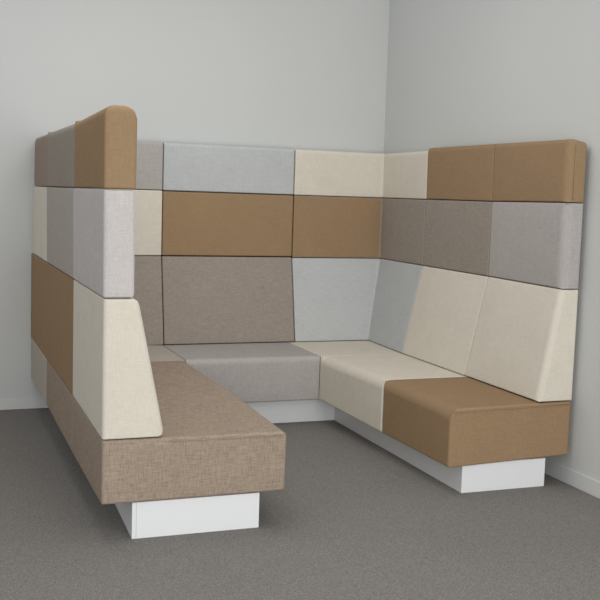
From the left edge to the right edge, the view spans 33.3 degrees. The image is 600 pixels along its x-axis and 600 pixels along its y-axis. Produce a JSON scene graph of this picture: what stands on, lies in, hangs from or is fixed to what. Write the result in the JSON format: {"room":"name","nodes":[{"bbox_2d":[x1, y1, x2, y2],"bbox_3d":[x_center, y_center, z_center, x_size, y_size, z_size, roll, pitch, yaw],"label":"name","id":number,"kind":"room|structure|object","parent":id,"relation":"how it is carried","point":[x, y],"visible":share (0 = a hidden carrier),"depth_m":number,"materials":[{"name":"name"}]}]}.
{"room":"office lounge","nodes":[
{"label":"office lounge","id":0,"kind":"room"},
{"bbox_2d":[0,0,389,398],"bbox_3d":[-2.836,-0.808,5.720,7.449,3.000,0.100,0,6,-21],"label":"wall","id":1,"kind":"structure","parent":0,"point":[289,74],"depth_m":6.36,"materials":[{"name":"grey paint"}]},
{"bbox_2d":[0,398,47,409],"bbox_3d":[-2.909,0.656,5.805,7.349,0.066,0.010,0,6,-21],"label":"baseboard","id":2,"kind":"structure","parent":1,"relation":"attached to","point":[22,403],"depth_m":6.25,"materials":[{"name":"white paint"}]},
{"bbox_2d":[0,408,599,599],"bbox_3d":[-1.206,1.230,1.451,7.449,0.050,9.630,0,6,-21],"label":"floor","id":3,"kind":"structure","parent":0,"point":[351,519],"depth_m":4.05,"materials":[{"name":"grey carpet"}]},
{"bbox_2d":[31,105,586,538],"bbox_3d":[-0.116,-0.035,5.410,2.345,1.700,2.517,0,6,-21],"label":"booth","id":4,"kind":"object","parent":3,"relation":"on","point":[171,331],"visible":1,"depth_m":5.41,"materials":[{"name":"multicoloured fabric"}]},
{"bbox_2d":[47,124,74,186],"bbox_3d":[-1.141,-0.714,5.010,0.123,0.297,1.026,0,6,-21],"label":"cushion","id":5,"kind":"object","parent":4,"relation":"on","point":[61,142],"depth_m":4.91,"materials":[{"name":"grey fabric"}]},
{"bbox_2d":[47,263,74,394],"bbox_3d":[-1.121,0.117,5.145,0.238,0.539,1.031,0,6,-21],"label":"cushion","id":6,"kind":"object","parent":4,"relation":"on","point":[60,282],"depth_m":5.01,"materials":[{"name":"brown fabric"}]},
{"bbox_2d":[47,187,87,277],"bbox_3d":[-1.163,-0.360,5.073,0.123,0.413,1.031,0,6,-21],"label":"cushion","id":7,"kind":"object","parent":4,"relation":"on","point":[60,201],"depth_m":4.96,"materials":[{"name":"grey fabric"}]},
{"bbox_2d":[31,254,162,357],"bbox_3d":[-1.182,0.018,6.018,0.780,0.547,0.649,0,6,-21],"label":"cushion","id":8,"kind":"object","parent":4,"relation":"on","point":[148,268],"depth_m":6.22,"materials":[{"name":"grey fabric"}]},
{"bbox_2d":[33,187,161,261],"bbox_3d":[-1.163,-0.455,5.969,0.772,0.413,0.649,0,6,-21],"label":"cushion","id":9,"kind":"object","parent":4,"relation":"on","point":[148,203],"depth_m":6.22,"materials":[{"name":"beige fabric"}]},
{"bbox_2d":[34,134,162,189],"bbox_3d":[-1.143,-0.810,5.919,0.763,0.297,0.679,0,6,-21],"label":"cushion","id":10,"kind":"object","parent":4,"relation":"on","point":[149,164],"depth_m":6.18,"materials":[{"name":"grey fabric"}]},
{"bbox_2d":[73,188,134,297],"bbox_3d":[-0.833,-0.258,4.208,0.128,0.413,0.823,0,6,-21],"label":"cushion","id":11,"kind":"object","parent":4,"relation":"on","point":[103,219],"depth_m":3.85,"materials":[{"name":"grey fabric"}]},
{"bbox_2d":[74,105,136,188],"bbox_3d":[-0.816,-0.622,4.159,0.130,0.314,0.796,0,6,-21],"label":"cushion","id":12,"kind":"object","parent":4,"relation":"on","point":[105,141],"depth_m":3.81,"materials":[{"name":"brown fabric"}]},
{"bbox_2d":[31,338,184,402],"bbox_3d":[-1.166,0.420,5.986,0.778,0.299,0.808,0,6,-21],"label":"seat cushion","id":13,"kind":"object","parent":4,"relation":"on","point":[158,349],"depth_m":5.88,"materials":[{"name":"beige fabric"}]},
{"bbox_2d":[73,280,162,439],"bbox_3d":[-0.790,0.224,4.283,0.247,0.551,0.819,0,6,-21],"label":"cushion","id":14,"kind":"object","parent":4,"relation":"on","point":[114,391],"depth_m":3.92,"materials":[{"name":"beige fabric"}]},
{"bbox_2d":[46,360,224,449],"bbox_3d":[-0.887,0.519,5.281,0.763,0.267,1.031,0,6,-21],"label":"seat cushion","id":15,"kind":"object","parent":4,"relation":"on","point":[169,376],"depth_m":5.12,"materials":[{"name":"beige fabric"}]},
{"bbox_2d":[72,390,285,504],"bbox_3d":[-0.556,0.622,4.416,0.772,0.269,0.824,0,6,-21],"label":"seat cushion","id":16,"kind":"object","parent":4,"relation":"on","point":[211,445],"depth_m":4.08,"materials":[{"name":"beige fabric"}]},
{"bbox_2d":[159,255,293,343],"bbox_3d":[-0.476,-0.009,6.494,0.867,0.545,0.253,0,6,-21],"label":"cushion","id":17,"kind":"object","parent":4,"relation":"on","point":[204,299],"depth_m":6.41,"materials":[{"name":"grey fabric"}]},
{"bbox_2d":[161,191,292,255],"bbox_3d":[-0.479,-0.491,6.490,0.867,0.401,0.153,0,6,-21],"label":"cushion","id":18,"kind":"object","parent":4,"relation":"on","point":[192,223],"depth_m":6.41,"materials":[{"name":"brown fabric"}]},
{"bbox_2d":[162,143,294,194],"bbox_3d":[-0.468,-0.842,6.453,0.867,0.297,0.152,0,6,-21],"label":"cushion","id":19,"kind":"object","parent":4,"relation":"on","point":[185,167],"depth_m":6.37,"materials":[{"name":"grey fabric"}]},
{"bbox_2d":[163,342,319,402],"bbox_3d":[-0.410,0.430,6.271,0.830,0.267,0.812,0,6,-21],"label":"seat cushion","id":20,"kind":"object","parent":4,"relation":"on","point":[254,372],"depth_m":5.96,"materials":[{"name":"grey fabric"}]},
{"bbox_2d":[288,340,402,398],"bbox_3d":[0.321,0.424,6.550,0.728,0.267,0.808,0,6,-21],"label":"seat cushion","id":21,"kind":"object","parent":4,"relation":"on","point":[322,349],"depth_m":6.33,"materials":[{"name":"beige fabric"}]},
{"bbox_2d":[287,256,424,352],"bbox_3d":[0.353,0.017,6.514,0.688,0.544,0.808,0,6,-21],"label":"cushion","id":22,"kind":"object","parent":4,"relation":"on","point":[339,304],"depth_m":6.63,"materials":[{"name":"grey fabric"}]},
{"bbox_2d":[289,195,425,264],"bbox_3d":[0.368,-0.458,6.463,0.688,0.406,0.808,0,6,-21],"label":"cushion","id":23,"kind":"object","parent":4,"relation":"on","point":[386,229],"depth_m":6.65,"materials":[{"name":"brown fabric"}]},
{"bbox_2d":[288,149,427,198],"bbox_3d":[0.379,-0.810,6.426,0.688,0.296,0.808,0,6,-21],"label":"cushion","id":24,"kind":"object","parent":4,"relation":"on","point":[324,174],"depth_m":6.61,"materials":[{"name":"beige fabric"}]},
{"bbox_2d":[320,354,467,431],"bbox_3d":[0.601,0.521,5.814,0.727,0.288,0.770,0,6,-21],"label":"seat cushion","id":25,"kind":"object","parent":4,"relation":"on","point":[355,385],"depth_m":5.69,"materials":[{"name":"beige fabric"}]},
{"bbox_2d":[402,266,491,374],"bbox_3d":[0.864,0.101,5.867,0.190,0.544,0.765,0,6,-21],"label":"cushion","id":26,"kind":"object","parent":4,"relation":"on","point":[447,303],"depth_m":5.81,"materials":[{"name":"beige fabric"}]},
{"bbox_2d":[423,200,492,275],"bbox_3d":[0.933,-0.375,5.837,0.075,0.405,0.765,0,6,-21],"label":"cushion","id":27,"kind":"object","parent":4,"relation":"on","point":[457,235],"depth_m":5.79,"materials":[{"name":"grey fabric"}]},
{"bbox_2d":[427,144,495,200],"bbox_3d":[0.944,-0.734,5.798,0.077,0.310,0.765,0,6,-21],"label":"cushion","id":28,"kind":"object","parent":4,"relation":"on","point":[455,173],"depth_m":5.74,"materials":[{"name":"brown fabric"}]},
{"bbox_2d":[382,377,570,467],"bbox_3d":[0.884,0.604,5.130,0.682,0.290,0.710,0,6,-21],"label":"seat cushion","id":29,"kind":"object","parent":4,"relation":"on","point":[457,422],"depth_m":4.86,"materials":[{"name":"brown fabric"}]},
{"bbox_2d":[465,277,577,401],"bbox_3d":[1.125,0.183,5.175,0.194,0.544,0.715,0,6,-21],"label":"cushion","id":30,"kind":"object","parent":4,"relation":"on","point":[522,343],"depth_m":5.02,"materials":[{"name":"beige fabric"}]},
{"bbox_2d":[489,202,582,288],"bbox_3d":[1.185,-0.297,5.141,0.098,0.412,0.715,0,6,-21],"label":"cushion","id":31,"kind":"object","parent":4,"relation":"on","point":[533,245],"depth_m":5.03,"materials":[{"name":"grey fabric"}]},
{"bbox_2d":[493,139,586,202],"bbox_3d":[1.196,-0.652,5.103,0.098,0.310,0.715,0,6,-21],"label":"cushion","id":32,"kind":"object","parent":4,"relation":"on","point":[552,170],"depth_m":4.99,"materials":[{"name":"brown fabric"}]},
{"bbox_2d":[384,0,599,480],"bbox_3d":[2.297,-0.308,2.543,0.100,3.000,9.530,0,6,-21],"label":"wall","id":33,"kind":"structure","parent":0,"point":[460,72],"depth_m":5.39,"materials":[{"name":"grey paint"}]},
{"bbox_2d":[544,457,599,498],"bbox_3d":[2.201,1.144,2.672,0.010,0.080,9.520,0,6,-21],"label":"baseboard","id":34,"kind":"structure","parent":33,"relation":"attached to","point":[591,486],"depth_m":4.93,"materials":[{"name":"white paint"}]}
]}

